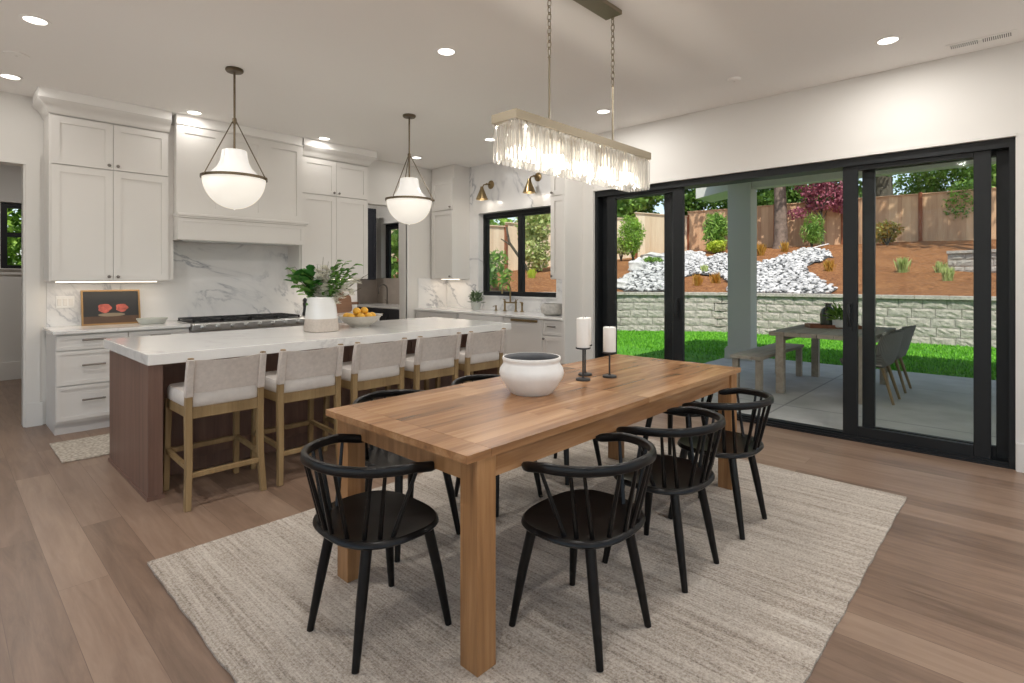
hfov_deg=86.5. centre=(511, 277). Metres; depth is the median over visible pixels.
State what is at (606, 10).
crystal chandelier
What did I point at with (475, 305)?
pot
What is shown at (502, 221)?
tree
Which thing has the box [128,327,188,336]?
base cabinet
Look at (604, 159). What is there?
bulb
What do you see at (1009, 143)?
trim
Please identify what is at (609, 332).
pillar candle
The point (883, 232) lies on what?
shrub
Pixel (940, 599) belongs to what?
floor
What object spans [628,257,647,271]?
boulder
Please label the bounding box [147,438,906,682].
area rug
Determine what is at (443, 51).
recessed light
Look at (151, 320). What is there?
serving dish
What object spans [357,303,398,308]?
countertop
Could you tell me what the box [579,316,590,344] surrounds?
pillar candle
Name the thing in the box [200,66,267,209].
pendant lamp
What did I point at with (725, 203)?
tree
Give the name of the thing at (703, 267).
grass tuft
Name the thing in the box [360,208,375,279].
upper cabinet
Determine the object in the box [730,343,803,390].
bench
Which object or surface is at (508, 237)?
leaning trunk
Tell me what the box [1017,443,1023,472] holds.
baseboard
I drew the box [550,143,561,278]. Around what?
upper cabinet
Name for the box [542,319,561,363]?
base cabinet
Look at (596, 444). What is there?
dining chair
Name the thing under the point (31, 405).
trim
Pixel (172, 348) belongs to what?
island countertop
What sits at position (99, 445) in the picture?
runner rug
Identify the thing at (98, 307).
framed painting
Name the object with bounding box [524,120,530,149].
bulb
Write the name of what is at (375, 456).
dining chair
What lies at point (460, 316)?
base cabinet
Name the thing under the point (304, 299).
pepper mill
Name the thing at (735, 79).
smoke detector
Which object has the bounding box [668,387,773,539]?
dining chair
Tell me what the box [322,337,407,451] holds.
counter stool
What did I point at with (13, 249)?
tree
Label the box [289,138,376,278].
upper cabinet
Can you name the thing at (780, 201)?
conifer
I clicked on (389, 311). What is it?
base cabinet
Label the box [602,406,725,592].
dining chair
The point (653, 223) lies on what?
wooden fence
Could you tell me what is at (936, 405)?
floor
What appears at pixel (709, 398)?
dining chair
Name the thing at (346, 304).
cutting board
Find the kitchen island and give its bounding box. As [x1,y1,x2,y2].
[108,331,496,501]
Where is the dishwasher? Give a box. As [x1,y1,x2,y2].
[506,317,542,353]
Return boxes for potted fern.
[822,302,842,327]
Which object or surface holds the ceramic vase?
on the island countertop at (172, 348)
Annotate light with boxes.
[0,73,22,79]
[18,14,51,25]
[55,281,156,282]
[185,110,203,114]
[317,137,330,139]
[435,47,456,55]
[484,138,496,140]
[595,109,611,113]
[874,35,901,45]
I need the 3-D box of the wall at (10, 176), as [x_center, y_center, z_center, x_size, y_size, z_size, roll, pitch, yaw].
[-7.083,-0.150,7.173,0.150,3.060,6.300,0,0,43]
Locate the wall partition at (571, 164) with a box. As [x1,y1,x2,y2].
[562,133,581,363]
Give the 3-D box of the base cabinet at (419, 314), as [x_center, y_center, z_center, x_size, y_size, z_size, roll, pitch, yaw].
[-0.914,0.938,8.104,0.955,0.884,0.646,0,0,43]
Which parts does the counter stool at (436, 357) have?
rail, leg, leg, rail, leg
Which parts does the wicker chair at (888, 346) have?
leg, leg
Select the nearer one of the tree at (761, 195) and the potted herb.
the potted herb
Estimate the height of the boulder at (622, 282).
0.438 m
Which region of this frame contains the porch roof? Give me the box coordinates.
[696,157,995,202]
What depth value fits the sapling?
20.34 m
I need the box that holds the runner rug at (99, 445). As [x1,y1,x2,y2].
[49,433,109,462]
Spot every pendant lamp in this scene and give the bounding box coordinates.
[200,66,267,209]
[385,113,434,224]
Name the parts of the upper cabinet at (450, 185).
door, door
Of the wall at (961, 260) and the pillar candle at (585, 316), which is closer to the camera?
the pillar candle at (585, 316)
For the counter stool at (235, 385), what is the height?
0.906 m
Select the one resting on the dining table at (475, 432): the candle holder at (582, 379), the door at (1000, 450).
the candle holder at (582, 379)
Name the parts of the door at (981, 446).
handle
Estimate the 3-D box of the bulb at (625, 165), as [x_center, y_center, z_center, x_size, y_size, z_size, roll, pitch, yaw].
[0.741,-0.750,3.558,0.033,0.155,0.034,0,0,43]
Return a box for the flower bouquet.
[285,260,367,304]
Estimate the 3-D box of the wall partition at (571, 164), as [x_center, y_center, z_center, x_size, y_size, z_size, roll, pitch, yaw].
[0.813,-0.150,6.496,0.040,3.060,0.640,0,0,43]
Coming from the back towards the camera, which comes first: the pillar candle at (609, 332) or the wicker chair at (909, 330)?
the wicker chair at (909, 330)
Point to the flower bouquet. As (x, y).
(313, 286)
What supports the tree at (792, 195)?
on the slope
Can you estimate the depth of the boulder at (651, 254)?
20.90 m
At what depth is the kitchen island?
3.86 m
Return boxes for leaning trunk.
[501,227,529,270]
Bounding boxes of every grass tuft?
[527,268,536,277]
[692,273,703,285]
[700,264,708,271]
[709,271,720,283]
[757,244,766,255]
[779,241,789,251]
[823,259,836,271]
[893,256,911,272]
[932,261,947,272]
[940,266,954,280]
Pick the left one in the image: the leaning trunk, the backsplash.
the backsplash
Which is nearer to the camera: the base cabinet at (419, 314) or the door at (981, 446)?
the door at (981, 446)
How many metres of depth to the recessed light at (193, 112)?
5.53 m
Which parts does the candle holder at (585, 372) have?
stem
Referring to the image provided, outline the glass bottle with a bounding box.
[820,303,836,324]
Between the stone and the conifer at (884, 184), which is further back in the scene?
the conifer at (884, 184)
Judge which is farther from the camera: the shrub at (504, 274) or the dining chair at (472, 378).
the shrub at (504, 274)
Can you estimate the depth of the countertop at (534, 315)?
7.27 m
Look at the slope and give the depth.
16.18 m
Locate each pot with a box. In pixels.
[471,302,480,309]
[499,352,563,396]
[832,319,842,327]
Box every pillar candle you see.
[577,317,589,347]
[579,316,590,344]
[603,326,615,351]
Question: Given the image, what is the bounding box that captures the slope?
[393,239,995,295]
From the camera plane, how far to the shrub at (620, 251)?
21.49 m
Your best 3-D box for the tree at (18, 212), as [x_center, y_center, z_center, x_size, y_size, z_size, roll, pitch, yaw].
[-8.777,-1.033,10.868,3.747,5.531,3.550,0,0,3]
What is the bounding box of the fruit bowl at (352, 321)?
[338,314,380,326]
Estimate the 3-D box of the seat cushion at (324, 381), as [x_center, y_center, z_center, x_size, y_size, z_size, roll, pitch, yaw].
[-1.564,0.735,3.942,0.464,0.085,0.452,0,0,43]
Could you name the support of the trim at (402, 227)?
attached to the wall at (21, 125)
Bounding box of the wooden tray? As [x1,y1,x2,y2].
[805,323,861,328]
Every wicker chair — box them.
[840,330,904,404]
[876,325,915,392]
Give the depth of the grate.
5.84 m
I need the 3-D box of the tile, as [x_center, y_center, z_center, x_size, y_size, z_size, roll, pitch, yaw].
[-2.405,0.237,8.806,1.850,0.455,1.700,0,0,43]
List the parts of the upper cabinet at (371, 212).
door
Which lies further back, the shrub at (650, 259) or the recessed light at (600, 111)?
the shrub at (650, 259)
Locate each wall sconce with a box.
[476,181,493,199]
[523,172,541,193]
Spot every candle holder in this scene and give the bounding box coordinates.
[576,347,590,381]
[578,344,591,375]
[602,351,616,377]
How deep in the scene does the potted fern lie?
7.04 m
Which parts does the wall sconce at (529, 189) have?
lamp shade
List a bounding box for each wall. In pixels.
[0,91,431,423]
[0,164,20,362]
[361,205,376,303]
[377,206,509,310]
[447,150,561,311]
[553,292,995,347]
[582,41,1023,470]
[947,249,995,272]
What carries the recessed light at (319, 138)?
in the ceiling
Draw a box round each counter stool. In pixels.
[163,351,266,511]
[250,344,343,485]
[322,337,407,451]
[385,332,461,397]
[435,328,505,388]
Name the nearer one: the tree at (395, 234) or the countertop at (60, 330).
the countertop at (60, 330)
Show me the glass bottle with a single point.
(823, 319)
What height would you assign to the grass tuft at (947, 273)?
0.414 m
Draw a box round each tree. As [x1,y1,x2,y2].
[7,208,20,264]
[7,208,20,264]
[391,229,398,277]
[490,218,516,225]
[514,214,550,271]
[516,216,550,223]
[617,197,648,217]
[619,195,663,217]
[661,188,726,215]
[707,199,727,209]
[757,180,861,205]
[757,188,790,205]
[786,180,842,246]
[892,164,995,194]
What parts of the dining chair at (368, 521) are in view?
leg, leg, arm rail, seat, leg, leg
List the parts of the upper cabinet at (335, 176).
door, door, crown molding, door, door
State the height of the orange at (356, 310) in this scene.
0.071 m
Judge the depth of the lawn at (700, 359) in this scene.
10.34 m
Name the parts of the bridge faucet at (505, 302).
spout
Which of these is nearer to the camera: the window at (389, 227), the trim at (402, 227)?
the trim at (402, 227)
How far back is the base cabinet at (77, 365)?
4.86 m
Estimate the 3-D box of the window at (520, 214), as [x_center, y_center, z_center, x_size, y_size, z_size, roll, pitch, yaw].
[0.131,-0.347,7.752,1.491,1.221,0.070,0,0,43]
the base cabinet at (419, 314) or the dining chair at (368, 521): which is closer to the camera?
the dining chair at (368, 521)
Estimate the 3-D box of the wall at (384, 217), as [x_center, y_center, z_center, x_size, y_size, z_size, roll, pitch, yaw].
[-0.662,-0.150,8.466,5.210,3.060,0.200,0,0,43]
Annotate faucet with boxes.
[378,284,388,303]
[501,282,517,311]
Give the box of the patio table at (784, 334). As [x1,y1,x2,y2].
[769,324,895,404]
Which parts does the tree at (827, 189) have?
crown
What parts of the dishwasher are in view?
handle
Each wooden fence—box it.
[391,212,688,274]
[687,187,995,250]
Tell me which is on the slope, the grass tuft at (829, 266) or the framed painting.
the grass tuft at (829, 266)
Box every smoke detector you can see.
[3,51,29,58]
[727,76,740,82]
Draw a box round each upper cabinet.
[32,86,171,281]
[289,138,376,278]
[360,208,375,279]
[431,165,469,278]
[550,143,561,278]
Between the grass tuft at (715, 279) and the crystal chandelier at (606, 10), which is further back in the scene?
the grass tuft at (715, 279)
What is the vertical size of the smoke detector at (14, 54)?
0.013 m
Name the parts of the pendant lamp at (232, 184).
support rod, lamp shade, lamp shade, stem, support rod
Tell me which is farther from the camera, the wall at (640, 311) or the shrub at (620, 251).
the shrub at (620, 251)
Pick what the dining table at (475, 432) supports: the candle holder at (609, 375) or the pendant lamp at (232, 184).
the candle holder at (609, 375)
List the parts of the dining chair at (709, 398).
leg, leg, leg, seat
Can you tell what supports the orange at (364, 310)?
in the fruit bowl at (352, 321)
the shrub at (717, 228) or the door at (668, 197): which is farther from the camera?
the shrub at (717, 228)
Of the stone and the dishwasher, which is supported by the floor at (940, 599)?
the dishwasher
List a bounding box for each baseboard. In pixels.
[0,361,20,380]
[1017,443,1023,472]
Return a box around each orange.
[353,307,360,314]
[360,307,367,313]
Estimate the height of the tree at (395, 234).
5.561 m
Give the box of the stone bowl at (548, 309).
[541,303,561,315]
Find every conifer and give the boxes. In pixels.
[772,186,789,248]
[858,175,892,195]
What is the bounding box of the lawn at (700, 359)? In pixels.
[617,331,995,377]
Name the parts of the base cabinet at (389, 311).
door, door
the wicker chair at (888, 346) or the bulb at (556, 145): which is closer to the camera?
the bulb at (556, 145)
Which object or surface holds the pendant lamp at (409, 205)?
hanging from the ceiling
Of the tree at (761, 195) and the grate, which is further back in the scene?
the tree at (761, 195)
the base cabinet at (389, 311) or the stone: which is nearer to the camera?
the base cabinet at (389, 311)
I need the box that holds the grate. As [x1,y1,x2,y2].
[177,316,298,322]
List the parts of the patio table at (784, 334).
leg, leg, leg, leg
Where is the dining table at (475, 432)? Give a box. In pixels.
[326,354,740,676]
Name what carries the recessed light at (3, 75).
in the ceiling
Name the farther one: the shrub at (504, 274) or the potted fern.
the shrub at (504, 274)
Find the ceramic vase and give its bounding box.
[304,296,338,332]
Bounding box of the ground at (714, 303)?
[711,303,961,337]
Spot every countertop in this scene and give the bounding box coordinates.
[43,312,382,334]
[104,317,510,365]
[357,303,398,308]
[414,307,561,320]
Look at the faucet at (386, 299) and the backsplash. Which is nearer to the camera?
the backsplash
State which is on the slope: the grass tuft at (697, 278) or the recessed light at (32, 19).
the grass tuft at (697, 278)
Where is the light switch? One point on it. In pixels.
(61, 301)
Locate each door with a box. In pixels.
[603,193,672,359]
[607,187,684,360]
[843,150,990,458]
[862,149,1008,459]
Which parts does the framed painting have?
painted dish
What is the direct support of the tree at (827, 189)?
on the slope
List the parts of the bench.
leg, leg, seat, leg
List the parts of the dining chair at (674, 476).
leg, leg, seat, arm rail, leg, leg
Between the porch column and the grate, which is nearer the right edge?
the porch column
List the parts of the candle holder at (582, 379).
stem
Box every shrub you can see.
[490,247,513,290]
[617,214,646,260]
[617,235,629,260]
[643,256,663,262]
[701,211,727,244]
[705,240,726,253]
[799,212,825,246]
[876,219,904,244]
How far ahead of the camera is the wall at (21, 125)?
5.13 m
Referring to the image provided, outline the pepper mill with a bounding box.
[302,298,306,315]
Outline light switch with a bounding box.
[56,296,73,307]
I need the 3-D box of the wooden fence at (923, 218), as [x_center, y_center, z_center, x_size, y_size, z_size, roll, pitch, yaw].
[15.945,-2.296,20.802,18.552,2.102,0.653,0,0,38]
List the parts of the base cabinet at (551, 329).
drawer, door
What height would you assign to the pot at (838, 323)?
0.100 m
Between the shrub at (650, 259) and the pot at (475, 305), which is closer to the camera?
the pot at (475, 305)
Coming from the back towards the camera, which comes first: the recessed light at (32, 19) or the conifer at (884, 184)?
the conifer at (884, 184)
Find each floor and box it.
[0,379,1023,682]
[695,358,995,444]
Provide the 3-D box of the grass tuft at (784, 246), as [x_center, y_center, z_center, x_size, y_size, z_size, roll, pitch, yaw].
[10.679,-1.228,21.311,0.394,0.459,0.353,0,0,-10]
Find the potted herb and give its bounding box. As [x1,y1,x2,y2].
[468,290,484,309]
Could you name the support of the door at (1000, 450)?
in the wall at (979, 93)
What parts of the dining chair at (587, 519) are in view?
leg, leg, seat, arm rail, leg, leg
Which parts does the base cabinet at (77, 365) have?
drawer, drawer, drawer, handle, handle, handle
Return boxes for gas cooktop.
[175,313,304,330]
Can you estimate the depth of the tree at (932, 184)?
31.11 m
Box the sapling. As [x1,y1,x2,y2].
[943,181,972,219]
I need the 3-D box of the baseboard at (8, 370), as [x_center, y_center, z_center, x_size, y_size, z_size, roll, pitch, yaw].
[-7.090,1.260,7.042,0.020,0.240,6.100,0,0,43]
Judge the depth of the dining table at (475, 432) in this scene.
2.36 m
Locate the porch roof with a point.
(714, 193)
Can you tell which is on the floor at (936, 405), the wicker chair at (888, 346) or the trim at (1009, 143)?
the wicker chair at (888, 346)
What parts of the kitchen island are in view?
panel, molding, panel, panel, panel, panel, panel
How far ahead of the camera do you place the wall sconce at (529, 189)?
7.20 m
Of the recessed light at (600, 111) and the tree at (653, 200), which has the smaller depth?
the recessed light at (600, 111)
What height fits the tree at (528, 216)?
4.083 m
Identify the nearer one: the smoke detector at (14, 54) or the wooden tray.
the smoke detector at (14, 54)
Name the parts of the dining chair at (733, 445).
leg, seat, arm rail, leg, leg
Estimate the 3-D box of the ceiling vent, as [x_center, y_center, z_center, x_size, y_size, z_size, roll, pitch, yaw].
[3.313,-1.674,3.854,0.380,0.010,0.120,0,0,43]
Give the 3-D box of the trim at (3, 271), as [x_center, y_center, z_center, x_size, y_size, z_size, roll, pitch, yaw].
[-6.568,-0.083,7.580,0.080,0.085,1.000,0,0,43]
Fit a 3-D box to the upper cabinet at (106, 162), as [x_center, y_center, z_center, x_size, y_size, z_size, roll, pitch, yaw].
[-3.946,-0.822,5.280,0.425,1.714,1.033,0,0,43]
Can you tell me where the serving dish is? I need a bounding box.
[136,317,167,324]
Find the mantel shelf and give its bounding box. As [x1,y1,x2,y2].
[172,212,308,225]
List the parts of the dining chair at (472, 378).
leg, arm rail, leg, leg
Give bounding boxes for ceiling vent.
[945,29,1016,50]
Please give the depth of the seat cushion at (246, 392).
3.37 m
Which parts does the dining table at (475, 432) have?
leg, leg, leg, leg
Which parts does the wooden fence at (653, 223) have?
board panel, post, board panel, board panel, cap rail, board panel, post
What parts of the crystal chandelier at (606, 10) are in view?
chain, rod, frame, rod, chain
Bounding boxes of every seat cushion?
[167,382,256,406]
[264,371,334,392]
[341,361,399,380]
[404,353,453,371]
[459,347,498,363]
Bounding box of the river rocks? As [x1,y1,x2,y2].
[619,247,837,293]
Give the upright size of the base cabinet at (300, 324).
0.842 m
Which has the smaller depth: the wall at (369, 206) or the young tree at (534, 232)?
the wall at (369, 206)
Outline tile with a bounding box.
[357,278,398,303]
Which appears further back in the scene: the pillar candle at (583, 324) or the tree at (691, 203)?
the tree at (691, 203)
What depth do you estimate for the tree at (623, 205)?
29.16 m
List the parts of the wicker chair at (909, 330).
leg, leg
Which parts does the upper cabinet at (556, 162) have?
door, door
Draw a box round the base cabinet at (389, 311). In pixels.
[357,303,398,320]
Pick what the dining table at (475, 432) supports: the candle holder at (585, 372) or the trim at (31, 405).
the candle holder at (585, 372)
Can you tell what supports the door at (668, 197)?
in the wall at (979, 93)
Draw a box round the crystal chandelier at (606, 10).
[491,0,650,174]
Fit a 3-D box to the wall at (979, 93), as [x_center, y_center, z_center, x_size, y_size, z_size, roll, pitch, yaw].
[3.368,-0.150,4.330,6.650,3.060,0.320,0,0,43]
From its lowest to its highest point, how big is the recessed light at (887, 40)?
0.006 m
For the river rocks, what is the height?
1.728 m
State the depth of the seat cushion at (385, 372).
4.16 m
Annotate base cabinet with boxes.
[46,331,127,435]
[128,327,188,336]
[189,324,303,332]
[357,303,398,320]
[416,311,457,318]
[458,313,506,361]
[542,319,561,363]
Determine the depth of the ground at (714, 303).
20.12 m
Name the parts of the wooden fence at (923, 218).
cap rail, board panel, board panel, post, board panel, post, cap rail, board panel, post, cap rail, board panel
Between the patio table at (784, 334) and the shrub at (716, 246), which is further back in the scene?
the shrub at (716, 246)
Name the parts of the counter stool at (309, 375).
leg, rail, leg, rail, leg, leg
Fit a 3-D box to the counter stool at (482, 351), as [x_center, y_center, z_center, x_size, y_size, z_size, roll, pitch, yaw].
[-0.391,0.928,5.145,0.528,0.906,0.477,0,0,43]
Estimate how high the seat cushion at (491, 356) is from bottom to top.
0.085 m
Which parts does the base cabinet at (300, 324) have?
door, door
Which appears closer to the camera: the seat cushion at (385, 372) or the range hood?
the seat cushion at (385, 372)
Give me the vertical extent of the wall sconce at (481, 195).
0.297 m
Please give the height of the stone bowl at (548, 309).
0.145 m
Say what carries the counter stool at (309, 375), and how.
on the floor at (940, 599)
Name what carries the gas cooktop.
in the countertop at (60, 330)
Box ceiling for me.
[0,0,1023,169]
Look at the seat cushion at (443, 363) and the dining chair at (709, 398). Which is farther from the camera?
the seat cushion at (443, 363)
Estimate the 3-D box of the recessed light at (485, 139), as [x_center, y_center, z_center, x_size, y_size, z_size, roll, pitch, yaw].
[-0.264,-1.677,6.619,0.164,0.006,0.164,0,0,43]
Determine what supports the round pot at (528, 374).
on the dining table at (475, 432)
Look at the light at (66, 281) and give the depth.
5.22 m
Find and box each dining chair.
[300,433,451,674]
[353,389,459,561]
[451,374,542,516]
[509,432,656,671]
[553,364,601,484]
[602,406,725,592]
[642,361,714,464]
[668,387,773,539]
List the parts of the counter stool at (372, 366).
leg, rail, leg, rail, leg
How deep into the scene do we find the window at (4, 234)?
7.38 m
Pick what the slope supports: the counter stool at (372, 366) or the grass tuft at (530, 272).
the grass tuft at (530, 272)
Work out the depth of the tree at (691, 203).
32.06 m
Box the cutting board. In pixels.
[335,295,358,312]
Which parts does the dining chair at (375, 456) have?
leg, arm rail, seat, leg, leg, leg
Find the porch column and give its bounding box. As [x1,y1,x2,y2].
[724,182,756,360]
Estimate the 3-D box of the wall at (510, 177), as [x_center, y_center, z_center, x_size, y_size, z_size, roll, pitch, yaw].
[0.014,-0.608,7.731,2.818,2.145,0.120,0,0,43]
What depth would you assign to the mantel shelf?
5.92 m
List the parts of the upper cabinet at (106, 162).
door, door, crown molding, door, door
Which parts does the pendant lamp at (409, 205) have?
support rod, lamp shade, stem, lamp shade, support rod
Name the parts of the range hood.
crown molding, mantel panel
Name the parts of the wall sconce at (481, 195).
lamp shade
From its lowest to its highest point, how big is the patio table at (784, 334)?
0.750 m
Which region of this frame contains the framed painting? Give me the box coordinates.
[80,290,140,325]
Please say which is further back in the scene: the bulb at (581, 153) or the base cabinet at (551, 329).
the base cabinet at (551, 329)
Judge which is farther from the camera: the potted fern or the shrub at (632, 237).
the shrub at (632, 237)
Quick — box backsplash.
[47,242,446,326]
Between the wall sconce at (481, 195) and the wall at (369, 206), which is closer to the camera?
the wall sconce at (481, 195)
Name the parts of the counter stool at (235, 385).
leg, rail, leg, rail, leg, leg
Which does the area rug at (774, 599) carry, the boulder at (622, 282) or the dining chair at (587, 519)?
the dining chair at (587, 519)
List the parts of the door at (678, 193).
handle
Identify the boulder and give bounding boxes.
[617,278,631,287]
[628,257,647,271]
[640,252,663,258]
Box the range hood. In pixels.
[169,113,308,279]
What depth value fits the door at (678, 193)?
5.75 m
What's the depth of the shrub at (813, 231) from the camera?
21.68 m
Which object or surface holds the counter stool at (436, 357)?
on the floor at (940, 599)
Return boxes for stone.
[617,250,837,293]
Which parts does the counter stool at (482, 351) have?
leg, rail, leg, rail, leg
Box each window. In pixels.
[1,202,20,267]
[386,223,398,277]
[483,207,555,296]
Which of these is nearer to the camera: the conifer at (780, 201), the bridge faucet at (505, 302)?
the bridge faucet at (505, 302)
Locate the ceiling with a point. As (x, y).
(347, 72)
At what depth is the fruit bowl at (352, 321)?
5.05 m
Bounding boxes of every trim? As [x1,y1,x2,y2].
[0,151,42,427]
[0,268,20,274]
[399,222,406,318]
[595,137,1015,469]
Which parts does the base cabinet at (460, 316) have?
door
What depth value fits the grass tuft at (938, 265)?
14.96 m
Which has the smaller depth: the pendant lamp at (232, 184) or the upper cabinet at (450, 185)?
the pendant lamp at (232, 184)

